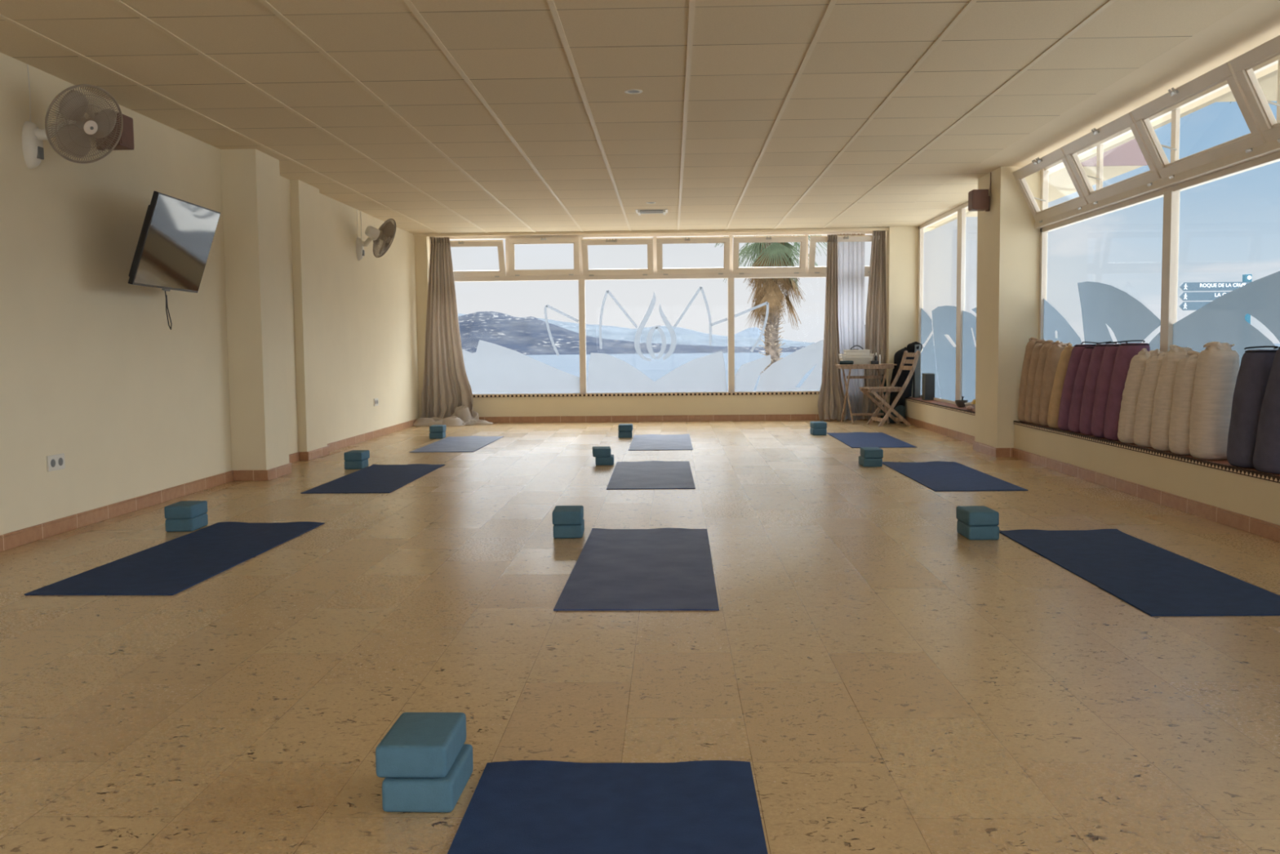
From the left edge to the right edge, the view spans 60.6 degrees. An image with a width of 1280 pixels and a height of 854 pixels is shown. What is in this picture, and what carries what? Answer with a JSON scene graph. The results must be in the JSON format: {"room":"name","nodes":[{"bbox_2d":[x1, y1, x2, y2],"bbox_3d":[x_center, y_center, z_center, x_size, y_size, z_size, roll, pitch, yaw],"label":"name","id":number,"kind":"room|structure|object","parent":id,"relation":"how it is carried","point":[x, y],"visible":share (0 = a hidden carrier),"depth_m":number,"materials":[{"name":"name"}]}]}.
{"room":"exercise studio","nodes":[
{"label":"exercise studio","id":0,"kind":"room"},
{"bbox_2d":[0,52,419,534],"bbox_3d":[-3.184,-0.658,5.985,0.200,2.414,17.050,0,4,2],"label":"wall","id":1,"kind":"structure","parent":0,"point":[94,371],"depth_m":6.55,"materials":[{"name":"beige paint"}]},
{"bbox_2d":[46,453,65,471],"bbox_3d":[-3.077,0.187,5.777,0.012,0.082,0.155,0,4,2],"label":"wall socket","id":2,"kind":"object","parent":1,"relation":"attached to","point":[54,462],"visible":1,"depth_m":5.77,"materials":[{"name":"white plastic"}]},
{"bbox_2d":[22,64,123,168],"bbox_3d":[-2.902,-1.577,5.585,0.400,0.527,0.356,0,4,2],"label":"wall fan","id":3,"kind":"object","parent":1,"relation":"attached to","point":[72,129],"visible":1,"depth_m":5.55,"materials":[{"name":"white plastic"}]},
{"bbox_2d":[95,112,133,151],"bbox_3d":[-2.998,-1.673,6.233,0.173,0.192,0.160,0,4,2],"label":"wall speaker","id":4,"kind":"object","parent":1,"relation":"attached to","point":[126,142],"visible":0.48,"depth_m":6.21},
{"bbox_2d":[120,115,133,148],"bbox_3d":[-2.915,-1.679,6.230,0.006,0.164,0.144,0,4,2],"label":"grille","id":5,"kind":"object","parent":4,"relation":"attached to","point":[126,140],"depth_m":6.23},
{"bbox_2d":[128,191,220,329],"bbox_3d":[-2.860,-0.962,6.567,0.418,0.758,0.936,0,4,2],"label":"television","id":6,"kind":"object","parent":1,"relation":"attached to","point":[176,237],"visible":1,"depth_m":6.47,"materials":[{"name":"black plastic"}]},
{"bbox_2d":[0,418,417,551],"bbox_3d":[-2.944,0.520,5.848,0.269,0.078,16.620,0,4,2],"label":"baseboard","id":7,"kind":"structure","parent":1,"relation":"attached to","point":[11,540],"depth_m":7.00,"materials":[{"name":"tile"}]},
{"bbox_2d":[355,210,395,260],"bbox_3d":[-2.732,-1.988,11.290,0.282,0.527,0.632,-4,5,-36],"label":"wall fan","id":8,"kind":"object","parent":1,"relation":"attached to","point":[388,229],"visible":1,"depth_m":11.22,"materials":[{"name":"white plastic"}]},
{"bbox_2d":[220,148,288,470],"bbox_3d":[-2.892,-0.825,8.264,0.255,2.414,0.485,0,4,2],"label":"wall pillar","id":9,"kind":"structure","parent":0,"point":[251,177],"depth_m":8.06,"materials":[{"name":"beige paint"}]},
{"bbox_2d":[289,179,327,451],"bbox_3d":[-2.940,-0.931,9.745,0.075,2.414,0.560,0,4,2],"label":"wall pillar","id":10,"kind":"structure","parent":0,"point":[304,197],"depth_m":9.61,"materials":[{"name":"beige paint"}]},
{"bbox_2d":[0,0,1252,234],"bbox_3d":[-0.323,-1.923,5.537,5.965,0.125,16.500,0,4,2],"label":"ceiling","id":11,"kind":"structure","parent":0,"point":[425,116],"depth_m":6.16,"materials":[{"name":"tile"}]},
{"bbox_2d":[624,88,642,93],"bbox_3d":[-0.037,-1.919,6.278,0.104,0.006,0.104,0,4,2],"label":"recessed light","id":12,"kind":"object","parent":11,"relation":"in","point":[631,91],"visible":1,"depth_m":6.27,"materials":[{"name":"white plastic"}]},
{"bbox_2d":[635,208,667,215],"bbox_3d":[0.126,-2.302,11.766,0.340,0.030,0.300,0,4,2],"label":"ceiling vent","id":13,"kind":"object","parent":11,"relation":"in","point":[664,211],"visible":1,"depth_m":11.68,"materials":[{"name":"white plastic"}]},
{"bbox_2d":[0,419,1279,853],"bbox_3d":[0.102,0.579,5.982,6.750,0.120,17.050,0,4,2],"label":"floor","id":14,"kind":"structure","parent":0,"point":[889,679],"depth_m":3.32,"materials":[{"name":"tile"}]},
{"bbox_2d":[24,521,324,595],"bbox_3d":[-2.084,0.592,5.185,0.600,0.011,1.760,0,4,3],"label":"yoga mat","id":15,"kind":"object","parent":14,"relation":"on","point":[171,567],"visible":1,"depth_m":4.96,"materials":[{"name":"blue rubber"}]},
{"bbox_2d":[164,513,208,531],"bbox_3d":[-2.448,0.515,5.923,0.148,0.068,0.222,-1,4,-1],"label":"block","id":16,"kind":"object","parent":14,"relation":"on","point":[193,524],"visible":0.85,"depth_m":5.82,"materials":[{"name":"blue plastic"}]},
{"bbox_2d":[164,500,207,518],"bbox_3d":[-2.450,0.446,5.921,0.148,0.068,0.222,-1,4,0],"label":"block","id":17,"kind":"object","parent":16,"relation":"on","point":[188,508],"visible":1,"depth_m":5.82,"materials":[{"name":"blue plastic"}]},
{"bbox_2d":[344,458,368,469],"bbox_3d":[-2.305,0.298,8.913,0.148,0.068,0.222,-1,4,-1],"label":"block","id":18,"kind":"object","parent":14,"relation":"on","point":[348,464],"visible":0.85,"depth_m":8.80,"materials":[{"name":"blue plastic"}]},
{"bbox_2d":[343,449,369,460],"bbox_3d":[-2.298,0.231,8.903,0.148,0.068,0.222,0,4,3],"label":"block","id":19,"kind":"object","parent":18,"relation":"on","point":[353,455],"visible":1,"depth_m":8.80,"materials":[{"name":"blue plastic"}]},
{"bbox_2d":[300,463,444,493],"bbox_3d":[-1.942,0.374,8.205,0.600,0.011,1.760,0,4,2],"label":"yoga mat","id":20,"kind":"object","parent":14,"relation":"on","point":[374,478],"visible":1,"depth_m":8.05,"materials":[{"name":"blue rubber"}]},
{"bbox_2d":[382,743,473,812],"bbox_3d":[-0.452,0.751,2.356,0.148,0.068,0.222,0,4,3],"label":"block","id":21,"kind":"object","parent":14,"relation":"on","point":[401,794],"visible":0.73,"depth_m":2.25,"materials":[{"name":"blue plastic"}]},
{"bbox_2d":[375,711,466,777],"bbox_3d":[-0.468,0.682,2.362,0.148,0.068,0.222,0,4,2],"label":"block","id":22,"kind":"object","parent":21,"relation":"on","point":[426,744],"visible":1,"depth_m":2.28,"materials":[{"name":"blue plastic"}]},
{"bbox_2d":[429,431,445,439],"bbox_3d":[-2.189,0.086,11.854,0.148,0.068,0.222,-1,4,-2],"label":"block","id":23,"kind":"object","parent":14,"relation":"on","point":[432,435],"visible":0.88,"depth_m":11.74,"materials":[{"name":"blue plastic"}]},
{"bbox_2d":[429,424,446,432],"bbox_3d":[-2.185,0.018,11.848,0.148,0.068,0.222,-1,4,-1],"label":"block","id":24,"kind":"object","parent":23,"relation":"on","point":[435,428],"visible":1,"depth_m":11.74,"materials":[{"name":"blue plastic"}]},
{"bbox_2d":[408,435,503,452],"bbox_3d":[-1.817,0.166,11.074,0.600,0.011,1.760,0,4,2],"label":"yoga mat","id":25,"kind":"object","parent":14,"relation":"on","point":[467,443],"visible":1,"depth_m":10.95,"materials":[{"name":"blue rubber"}]},
{"bbox_2d":[553,518,584,537],"bbox_3d":[-0.362,0.517,5.598,0.148,0.068,0.222,-1,4,0],"label":"block","id":26,"kind":"object","parent":14,"relation":"on","point":[559,531],"visible":0.83,"depth_m":5.49,"materials":[{"name":"blue plastic"}]},
{"bbox_2d":[552,505,583,524],"bbox_3d":[-0.366,0.449,5.593,0.148,0.068,0.222,-1,4,0],"label":"block","id":27,"kind":"object","parent":26,"relation":"on","point":[562,514],"visible":1,"depth_m":5.48,"materials":[{"name":"blue plastic"}]},
{"bbox_2d":[595,454,613,465],"bbox_3d":[-0.289,0.271,9.018,0.148,0.068,0.222,-1,4,0],"label":"block","id":28,"kind":"object","parent":14,"relation":"on","point":[608,460],"visible":0.84,"depth_m":8.91,"materials":[{"name":"blue plastic"}]},
{"bbox_2d":[592,446,610,457],"bbox_3d":[-0.316,0.202,9.017,0.148,0.068,0.222,-1,4,-3],"label":"block","id":29,"kind":"object","parent":28,"relation":"on","point":[597,451],"visible":1,"depth_m":8.91,"materials":[{"name":"blue plastic"}]},
{"bbox_2d":[447,760,768,853],"bbox_3d":[-0.073,0.828,1.621,0.600,0.011,1.760,0,4,2],"label":"yoga mat","id":30,"kind":"object","parent":14,"relation":"on","point":[518,806],"visible":1,"depth_m":2.24,"materials":[{"name":"blue rubber"}]},
{"bbox_2d":[617,431,632,437],"bbox_3d":[-0.157,0.075,11.723,0.148,0.068,0.222,-1,4,0],"label":"block","id":31,"kind":"object","parent":14,"relation":"on","point":[620,433],"visible":0.81,"depth_m":11.61,"materials":[{"name":"blue plastic"}]},
{"bbox_2d":[617,423,632,431],"bbox_3d":[-0.153,0.006,11.726,0.148,0.068,0.222,0,4,2],"label":"block","id":32,"kind":"object","parent":31,"relation":"on","point":[621,427],"visible":1,"depth_m":11.62,"materials":[{"name":"blue plastic"}]},
{"bbox_2d":[553,527,719,610],"bbox_3d":[0.018,0.595,4.844,0.600,0.011,1.760,0,4,2],"label":"yoga mat","id":33,"kind":"object","parent":14,"relation":"on","point":[670,568],"visible":1,"depth_m":4.61,"materials":[{"name":"blue rubber"}]},
{"bbox_2d":[606,460,695,489],"bbox_3d":[0.090,0.349,8.255,0.600,0.011,1.760,0,4,1],"label":"yoga mat","id":34,"kind":"object","parent":14,"relation":"on","point":[650,474],"visible":1,"depth_m":8.10,"materials":[{"name":"blue rubber"}]},
{"bbox_2d":[628,434,693,450],"bbox_3d":[0.215,0.147,11.058,0.600,0.011,1.760,0,4,2],"label":"yoga mat","id":35,"kind":"object","parent":14,"relation":"on","point":[644,442],"visible":1,"depth_m":10.93,"materials":[{"name":"blue rubber"}]},
{"bbox_2d":[809,427,826,435],"bbox_3d":[1.920,0.048,11.809,0.148,0.068,0.222,-1,4,1],"label":"block","id":36,"kind":"object","parent":14,"relation":"on","point":[812,431],"visible":0.89,"depth_m":11.70,"materials":[{"name":"blue plastic"}]},
{"bbox_2d":[809,421,826,428],"bbox_3d":[1.922,-0.021,11.809,0.148,0.068,0.222,-1,4,0],"label":"block","id":37,"kind":"object","parent":36,"relation":"on","point":[814,424],"visible":1,"depth_m":11.70,"materials":[{"name":"blue plastic"}]},
{"bbox_2d":[834,363,897,424],"bbox_3d":[2.773,-0.407,13.498,0.690,0.732,0.420,0,4,2],"label":"folding table","id":38,"kind":"object","parent":14,"relation":"on","point":[882,366],"visible":0.98,"depth_m":13.37,"materials":[{"name":"brown wood"}]},
{"bbox_2d":[838,353,873,364],"bbox_3d":[2.653,-0.835,13.465,0.390,0.127,0.256,0,4,2],"label":"storage basket","id":39,"kind":"object","parent":38,"relation":"on","point":[842,357],"visible":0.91,"depth_m":13.35,"materials":[{"name":"beige wicker"}]},
{"bbox_2d":[843,345,870,364],"bbox_3d":[2.658,-0.891,13.461,0.300,0.228,0.180,0,4,2],"label":"storage box","id":40,"kind":"object","parent":39,"relation":"in","point":[850,351],"visible":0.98,"depth_m":13.38,"materials":[{"name":"white plastic"}]},
{"bbox_2d":[858,455,882,466],"bbox_3d":[1.828,0.272,8.703,0.148,0.068,0.222,-1,4,1],"label":"block","id":41,"kind":"object","parent":14,"relation":"on","point":[865,462],"visible":0.86,"depth_m":8.59,"materials":[{"name":"blue plastic"}]},
{"bbox_2d":[860,447,883,457],"bbox_3d":[1.838,0.203,8.701,0.148,0.068,0.222,0,4,3],"label":"block","id":42,"kind":"object","parent":41,"relation":"on","point":[866,452],"visible":1,"depth_m":8.59,"materials":[{"name":"blue plastic"}]},
{"bbox_2d":[826,431,916,448],"bbox_3d":[2.307,0.124,11.074,0.600,0.011,1.760,0,4,2],"label":"yoga mat","id":43,"kind":"object","parent":14,"relation":"on","point":[855,439],"visible":1,"depth_m":10.96,"materials":[{"name":"blue rubber"}]},
{"bbox_2d":[880,374,886,421],"bbox_3d":[3.050,-0.363,13.729,0.070,0.590,0.070,0,4,2],"label":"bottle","id":44,"kind":"object","parent":14,"relation":"on","point":[885,382],"visible":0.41,"depth_m":13.70,"materials":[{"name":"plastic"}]},
{"bbox_2d":[859,351,919,426],"bbox_3d":[2.962,-0.454,13.054,0.615,0.901,0.382,-1,4,-9],"label":"folding chair","id":45,"kind":"object","parent":14,"relation":"on","point":[888,389],"visible":0.96,"depth_m":12.95,"materials":[{"name":"brown wood"}]},
{"bbox_2d":[888,404,905,422],"bbox_3d":[3.132,-0.156,13.400,0.200,0.222,0.160,0,4,2],"label":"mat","id":46,"kind":"object","parent":14,"relation":"on","point":[900,409],"visible":0.59,"depth_m":13.34,"materials":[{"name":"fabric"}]},
{"bbox_2d":[888,341,922,408],"bbox_3d":[3.274,-0.556,13.557,0.386,0.994,0.317,2,5,28],"label":"bag","id":47,"kind":"object","parent":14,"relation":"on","point":[898,356],"visible":0.54,"depth_m":13.46,"materials":[{"name":"fabric"}]},
{"bbox_2d":[882,461,1028,491],"bbox_3d":[2.233,0.347,7.991,0.600,0.011,1.760,-1,4,1],"label":"yoga mat","id":48,"kind":"object","parent":14,"relation":"on","point":[937,476],"visible":1,"depth_m":7.83,"materials":[{"name":"blue rubber"}]},
{"bbox_2d":[956,520,999,539],"bbox_3d":[1.674,0.508,5.433,0.148,0.068,0.222,-1,4,1],"label":"block","id":49,"kind":"object","parent":14,"relation":"on","point":[971,532],"visible":0.91,"depth_m":5.32,"materials":[{"name":"blue plastic"}]},
{"bbox_2d":[955,506,999,525],"bbox_3d":[1.671,0.439,5.433,0.148,0.068,0.222,-1,4,0],"label":"block","id":50,"kind":"object","parent":49,"relation":"on","point":[969,515],"visible":1,"depth_m":5.33,"materials":[{"name":"blue plastic"}]},
{"bbox_2d":[999,528,1279,616],"bbox_3d":[2.094,0.586,4.679,0.600,0.011,1.760,0,4,1],"label":"yoga mat","id":51,"kind":"object","parent":14,"relation":"on","point":[1156,580],"visible":1,"depth_m":4.45,"materials":[{"name":"blue rubber"}]},
{"bbox_2d":[472,394,818,417],"bbox_3d":[0.220,-0.246,14.269,5.820,0.335,0.200,0,4,2],"label":"wall","id":52,"kind":"structure","parent":0,"point":[777,404],"depth_m":14.17,"materials":[{"name":"beige paint"}]},
{"bbox_2d":[472,391,819,397],"bbox_3d":[0.218,-0.425,14.233,5.820,0.033,0.206,0,4,2],"label":"trim","id":53,"kind":"structure","parent":52,"relation":"on","point":[757,393],"depth_m":14.14,"materials":[{"name":"ceramic"}]},
{"bbox_2d":[414,231,879,417],"bbox_3d":[0.133,-1.278,14.148,5.970,2.414,0.496,0,4,2],"label":"window","id":54,"kind":"structure","parent":52,"relation":"in","point":[495,369],"depth_m":14.16,"materials":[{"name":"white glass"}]},
{"bbox_2d":[479,413,866,422],"bbox_3d":[0.218,-0.110,14.171,5.820,0.078,0.014,0,4,2],"label":"baseboard","id":55,"kind":"structure","parent":52,"relation":"attached to","point":[793,416],"depth_m":14.17,"materials":[{"name":"tile"}]},
{"bbox_2d":[885,226,918,410],"bbox_3d":[3.317,-1.301,13.990,0.405,2.418,0.630,0,4,2],"label":"wall column","id":56,"kind":"structure","parent":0,"point":[901,242],"depth_m":13.65,"materials":[{"name":"beige paint"}]},
{"bbox_2d":[974,166,1040,448],"bbox_3d":[3.203,-0.978,9.508,0.380,2.418,0.680,0,4,2],"label":"wall pillar","id":57,"kind":"structure","parent":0,"point":[1008,242],"depth_m":9.20,"materials":[{"name":"beige paint"}]},
{"bbox_2d":[968,172,991,211],"bbox_3d":[2.921,-2.015,9.421,0.163,0.324,0.150,0,4,2],"label":"wall speaker","id":58,"kind":"object","parent":57,"relation":"attached to","point":[979,200],"visible":1,"depth_m":9.35},
{"bbox_2d":[968,191,973,209],"bbox_3d":[2.843,-1.948,9.428,0.006,0.149,0.134,0,4,2],"label":"grille","id":59,"kind":"object","parent":58,"relation":"attached to","point":[971,193],"depth_m":9.42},
{"bbox_2d":[905,400,1279,524],"bbox_3d":[3.208,0.372,5.563,0.315,0.290,16.420,0,4,2],"label":"wall","id":60,"kind":"structure","parent":0,"point":[1254,497],"depth_m":6.68,"materials":[{"name":"beige paint"}]},
{"bbox_2d":[905,396,975,415],"bbox_3d":[3.364,-0.228,11.824,0.294,0.029,3.840,0,4,2],"label":"trim","id":61,"kind":"structure","parent":60,"relation":"on","point":[931,402],"depth_m":11.91,"materials":[{"name":"ceramic"}]},
{"bbox_2d":[912,344,920,397],"bbox_3d":[3.411,-0.688,13.515,0.070,0.655,0.090,0,4,2],"label":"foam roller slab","id":62,"kind":"object","parent":61,"relation":"on","point":[916,390],"visible":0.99,"depth_m":13.48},
{"bbox_2d":[921,373,934,399],"bbox_3d":[3.401,-0.475,12.927,0.124,0.315,0.143,0,4,2],"label":"speaker","id":63,"kind":"object","parent":61,"relation":"on","point":[927,379],"visible":1,"depth_m":12.86},
{"bbox_2d":[955,395,968,407],"bbox_3d":[3.333,-0.263,11.371,0.132,0.115,0.132,0,4,2],"label":"bowl","id":64,"kind":"object","parent":61,"relation":"on","point":[960,403],"visible":0.94,"depth_m":11.34,"materials":[{"name":"brown ceramic"}]},
{"bbox_2d":[964,399,975,407],"bbox_3d":[3.321,-0.224,10.941,0.191,0.102,0.199,0,4,8],"label":"dish","id":65,"kind":"object","parent":61,"relation":"on","point":[972,403],"visible":0.47,"depth_m":10.91,"materials":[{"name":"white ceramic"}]},
{"bbox_2d":[905,416,1279,542],"bbox_3d":[2.974,0.479,5.577,0.154,0.078,16.420,0,4,2],"label":"baseboard","id":66,"kind":"structure","parent":60,"relation":"attached to","point":[1257,526],"depth_m":6.85,"materials":[{"name":"tile"}]},
{"bbox_2d":[1013,420,1279,483],"bbox_3d":[3.123,0.387,3.300,0.294,0.029,11.900,0,4,2],"label":"trim","id":67,"kind":"structure","parent":60,"relation":"on","point":[1221,464],"depth_m":6.36,"materials":[{"name":"ceramic"}]},
{"bbox_2d":[1017,337,1044,422],"bbox_3d":[3.244,-0.389,9.026,0.210,0.698,0.297,0,4,2],"label":"bolster","id":68,"kind":"object","parent":67,"relation":"on","point":[1030,344],"visible":0.37,"depth_m":8.99,"materials":[{"name":"beige fabric"}]},
{"bbox_2d":[1024,339,1053,422],"bbox_3d":[3.240,-0.367,8.857,0.208,0.677,0.289,0,4,2],"label":"bolster","id":69,"kind":"object","parent":67,"relation":"on","point":[1035,353],"visible":0.27,"depth_m":8.83,"materials":[{"name":"beige fabric"}]},
{"bbox_2d":[1031,339,1062,424],"bbox_3d":[3.235,-0.352,8.684,0.208,0.673,0.304,0,4,2],"label":"bolster","id":70,"kind":"object","parent":67,"relation":"on","point":[1043,351],"visible":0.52,"depth_m":8.65,"materials":[{"name":"beige fabric"}]},
{"bbox_2d":[1039,340,1070,426],"bbox_3d":[3.230,-0.336,8.509,0.208,0.667,0.300,0,4,2],"label":"bolster","id":71,"kind":"object","parent":67,"relation":"on","point":[1054,353],"visible":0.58,"depth_m":8.45,"materials":[{"name":"beige fabric"}]},
{"bbox_2d":[1047,343,1074,427],"bbox_3d":[3.223,-0.307,8.269,0.209,0.642,0.404,0,4,2],"label":"bolster","id":72,"kind":"object","parent":67,"relation":"on","point":[1061,370],"visible":0.41,"depth_m":8.23,"materials":[{"name":"beige fabric"}]},
{"bbox_2d":[1057,342,1097,430],"bbox_3d":[3.218,-0.296,8.037,0.207,0.655,0.441,0,4,2],"label":"bolster","id":73,"kind":"object","parent":67,"relation":"on","point":[1076,354],"visible":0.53,"depth_m":7.99,"materials":[{"name":"fabric"}]},
{"bbox_2d":[1067,343,1099,432],"bbox_3d":[3.211,-0.274,7.828,0.209,0.640,0.421,0,4,2],"label":"bolster","id":74,"kind":"object","parent":67,"relation":"on","point":[1080,380],"visible":0.38,"depth_m":7.80,"materials":[{"name":"fabric"}]},
{"bbox_2d":[1079,341,1116,435],"bbox_3d":[3.205,-0.267,7.622,0.209,0.655,0.393,0,4,2],"label":"bolster","id":75,"kind":"object","parent":67,"relation":"on","point":[1097,353],"visible":0.44,"depth_m":7.58,"materials":[{"name":"fabric"}]},
{"bbox_2d":[1091,341,1128,437],"bbox_3d":[3.199,-0.251,7.412,0.208,0.654,0.373,0,4,2],"label":"bolster","id":76,"kind":"object","parent":67,"relation":"on","point":[1103,384],"visible":0.42,"depth_m":7.37,"materials":[{"name":"fabric"}]},
{"bbox_2d":[1103,340,1150,440],"bbox_3d":[3.194,-0.238,7.195,0.207,0.660,0.372,0,4,2],"label":"bolster","id":77,"kind":"object","parent":67,"relation":"on","point":[1126,352],"visible":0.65,"depth_m":7.13,"materials":[{"name":"fabric"}]},
{"bbox_2d":[1117,347,1155,444],"bbox_3d":[3.187,-0.198,6.982,0.209,0.610,0.352,0,4,2],"label":"bolster","id":78,"kind":"object","parent":67,"relation":"on","point":[1135,372],"visible":0.59,"depth_m":6.92,"materials":[{"name":"fabric"}]},
{"bbox_2d":[1133,348,1167,447],"bbox_3d":[3.180,-0.178,6.745,0.209,0.605,0.338,0,4,2],"label":"bolster","id":79,"kind":"object","parent":67,"relation":"on","point":[1144,406],"visible":0.46,"depth_m":6.69,"materials":[{"name":"fabric"}]},
{"bbox_2d":[1150,344,1192,451],"bbox_3d":[3.173,-0.174,6.513,0.210,0.630,0.316,0,4,2],"label":"bolster","id":80,"kind":"object","parent":67,"relation":"on","point":[1161,416],"visible":0.57,"depth_m":6.46,"materials":[{"name":"fabric"}]},
{"bbox_2d":[1168,351,1199,455],"bbox_3d":[3.167,-0.139,6.278,0.209,0.595,0.306,0,4,2],"label":"bolster","id":81,"kind":"object","parent":67,"relation":"on","point":[1183,388],"visible":0.49,"depth_m":6.22,"materials":[{"name":"fabric"}]},
{"bbox_2d":[1188,341,1239,459],"bbox_3d":[3.160,-0.147,6.039,0.209,0.645,0.274,0,4,2],"label":"bolster","id":82,"kind":"object","parent":67,"relation":"on","point":[1217,369],"visible":0.93,"depth_m":5.95,"materials":[{"name":"fabric"}]},
{"bbox_2d":[1226,346,1278,467],"bbox_3d":[3.149,-0.103,5.599,0.207,0.620,0.316,0,4,2],"label":"bolster","id":83,"kind":"object","parent":67,"relation":"on","point":[1255,366],"visible":0.67,"depth_m":5.53,"materials":[{"name":"fabric"}]},
{"bbox_2d":[1253,346,1279,473],"bbox_3d":[3.140,-0.092,5.311,0.208,0.640,0.379,0,4,2],"label":"bolster","id":84,"kind":"object","parent":67,"relation":"on","point":[1266,456],"visible":1,"depth_m":5.30,"materials":[{"name":"fabric"}]},
{"bbox_2d":[928,70,1277,231],"bbox_3d":[3.403,-2.710,5.651,0.200,1.580,17.050,0,4,2],"label":"wall","id":85,"kind":"structure","parent":0,"point":[1274,73],"depth_m":7.36,"materials":[{"name":"white paint"}]},
{"bbox_2d":[413,226,934,236],"bbox_3d":[0.309,-2.537,14.026,6.750,0.129,0.550,0,4,2],"label":"trim","id":86,"kind":"structure","parent":85,"relation":"attached to","point":[927,228],"depth_m":14.02,"materials":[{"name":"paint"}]},
{"bbox_2d":[413,236,493,426],"bbox_3d":[-2.392,-1.212,13.806,1.062,2.371,0.520,0,4,2],"label":"linen curtain","id":87,"kind":"object","parent":86,"relation":"hanging from","point":[446,395],"visible":1,"depth_m":13.98,"materials":[{"name":"beige fabric"}]},
{"bbox_2d":[817,234,846,421],"bbox_3d":[2.424,-1.249,13.842,0.368,2.346,0.148,0,4,4],"label":"linen curtain","id":88,"kind":"object","parent":86,"relation":"hanging from","point":[831,397],"visible":0.98,"depth_m":13.86,"materials":[{"name":"beige fabric"}]},
{"bbox_2d":[837,233,865,420],"bbox_3d":[2.692,-1.261,13.908,0.359,2.356,0.119,-1,4,-8],"label":"sheer curtain","id":89,"kind":"object","parent":86,"relation":"hanging from","point":[851,255],"visible":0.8,"depth_m":13.90,"materials":[{"name":"white fabric"}]},
{"bbox_2d":[862,231,886,420],"bbox_3d":[2.961,-1.274,13.836,0.313,2.386,0.157,0,4,2],"label":"linen curtain","id":90,"kind":"object","parent":86,"relation":"hanging from","point":[876,308],"visible":0.84,"depth_m":13.83,"materials":[{"name":"beige fabric"}]},
{"bbox_2d":[917,201,976,404],"bbox_3d":[3.429,-1.296,11.745,0.047,2.121,3.840,0,4,2],"label":"window","id":91,"kind":"structure","parent":85,"relation":"in","point":[956,366],"depth_m":12.09,"materials":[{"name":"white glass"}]},
{"bbox_2d":[872,171,1054,227],"bbox_3d":[3.223,-2.394,11.531,0.785,0.116,4.280,0,4,2],"label":"trim","id":92,"kind":"structure","parent":85,"relation":"attached to","point":[953,194],"depth_m":11.49,"materials":[{"name":"paint"}]},
{"bbox_2d":[965,138,1147,217],"bbox_3d":[4.548,-3.487,13.657,1.620,1.200,4.470,0,4,2],"label":"overhang","id":93,"kind":"object","parent":85,"relation":"attached to","point":[1127,157],"visible":0.11,"depth_m":11.61,"materials":[{"name":"beige paint"}]},
{"bbox_2d":[964,0,1279,173],"bbox_3d":[2.990,-1.801,3.306,0.785,0.116,12.220,0,4,2],"label":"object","id":94,"kind":"structure","parent":85,"relation":"attached to","point":[1257,22],"depth_m":6.23,"materials":[{"name":"paint"}]},
{"bbox_2d":[1217,74,1277,102],"bbox_3d":[4.729,-2.243,2.593,2.600,0.300,11.760,0,4,2],"label":"overhang","id":95,"kind":"object","parent":85,"relation":"attached to","point":[1268,86],"visible":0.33,"depth_m":8.10,"materials":[{"name":"beige paint"}]},
{"bbox_3d":[3.055,-0.329,-1.514,0.160,2.124,2.400,0,4,2],"label":"wall","id":96,"kind":"structure","parent":0,"visible":0},
{"bbox_2d":[1012,35,1279,367],"bbox_3d":[3.086,-0.767,4.421,0.318,2.121,9.500,0,4,2],"label":"window","id":97,"kind":"structure","parent":96,"relation":"in","point":[1222,320],"depth_m":6.72,"materials":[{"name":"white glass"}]},
{"label":"outside","id":98,"kind":"structure","parent":0,"visible":0},
{"bbox_2d":[457,313,934,349],"bbox_3d":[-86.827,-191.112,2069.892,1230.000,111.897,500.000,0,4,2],"label":"hills","id":99,"kind":"structure","parent":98,"point":[683,335],"depth_m":1981.79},
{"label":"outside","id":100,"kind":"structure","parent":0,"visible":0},
{"bbox_2d":[526,343,1279,398],"bbox_3d":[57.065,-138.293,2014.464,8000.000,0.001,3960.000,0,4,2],"label":"sea","id":101,"kind":"structure","parent":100,"point":[655,369],"depth_m":558.58,"materials":[{"name":"liquid"}]},
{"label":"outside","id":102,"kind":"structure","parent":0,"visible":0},
{"bbox_2d":[457,311,805,355],"bbox_3d":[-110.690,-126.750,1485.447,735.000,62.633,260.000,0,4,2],"label":"headland","id":103,"kind":"structure","parent":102,"point":[529,335],"depth_m":1427.78,"materials":[{"name":"grey stone"}]},
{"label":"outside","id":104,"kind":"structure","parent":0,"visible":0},
{"bbox_2d":[734,327,786,340],"bbox_3d":[257.658,-206.535,2570.559,330.000,55.516,300.000,0,4,2],"label":"mountain peak","id":105,"kind":"object","parent":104,"point":[748,332],"visible":0.09,"depth_m":2533.51,"materials":[{"name":"white snow"}]},
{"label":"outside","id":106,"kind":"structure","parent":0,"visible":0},
{"bbox_3d":[3.109,0.109,21.033,55.000,0.400,12.900,0,4,2],"label":"promenade","id":107,"kind":"object","parent":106,"visible":0},
{"bbox_2d":[715,235,826,374],"bbox_3d":[3.002,-2.821,23.725,2.965,5.093,3.114,0,4,6],"label":"palm tree","id":108,"kind":"object","parent":107,"relation":"on","point":[774,254],"visible":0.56,"depth_m":23.59,"materials":[{"name":"green plant"}]},
{"bbox_2d":[1178,274,1252,324],"bbox_3d":[9.362,-1.183,17.687,1.398,2.530,0.133,0,4,2],"label":"signpost","id":109,"kind":"object","parent":107,"relation":"on","point":[1246,278],"visible":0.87,"depth_m":17.57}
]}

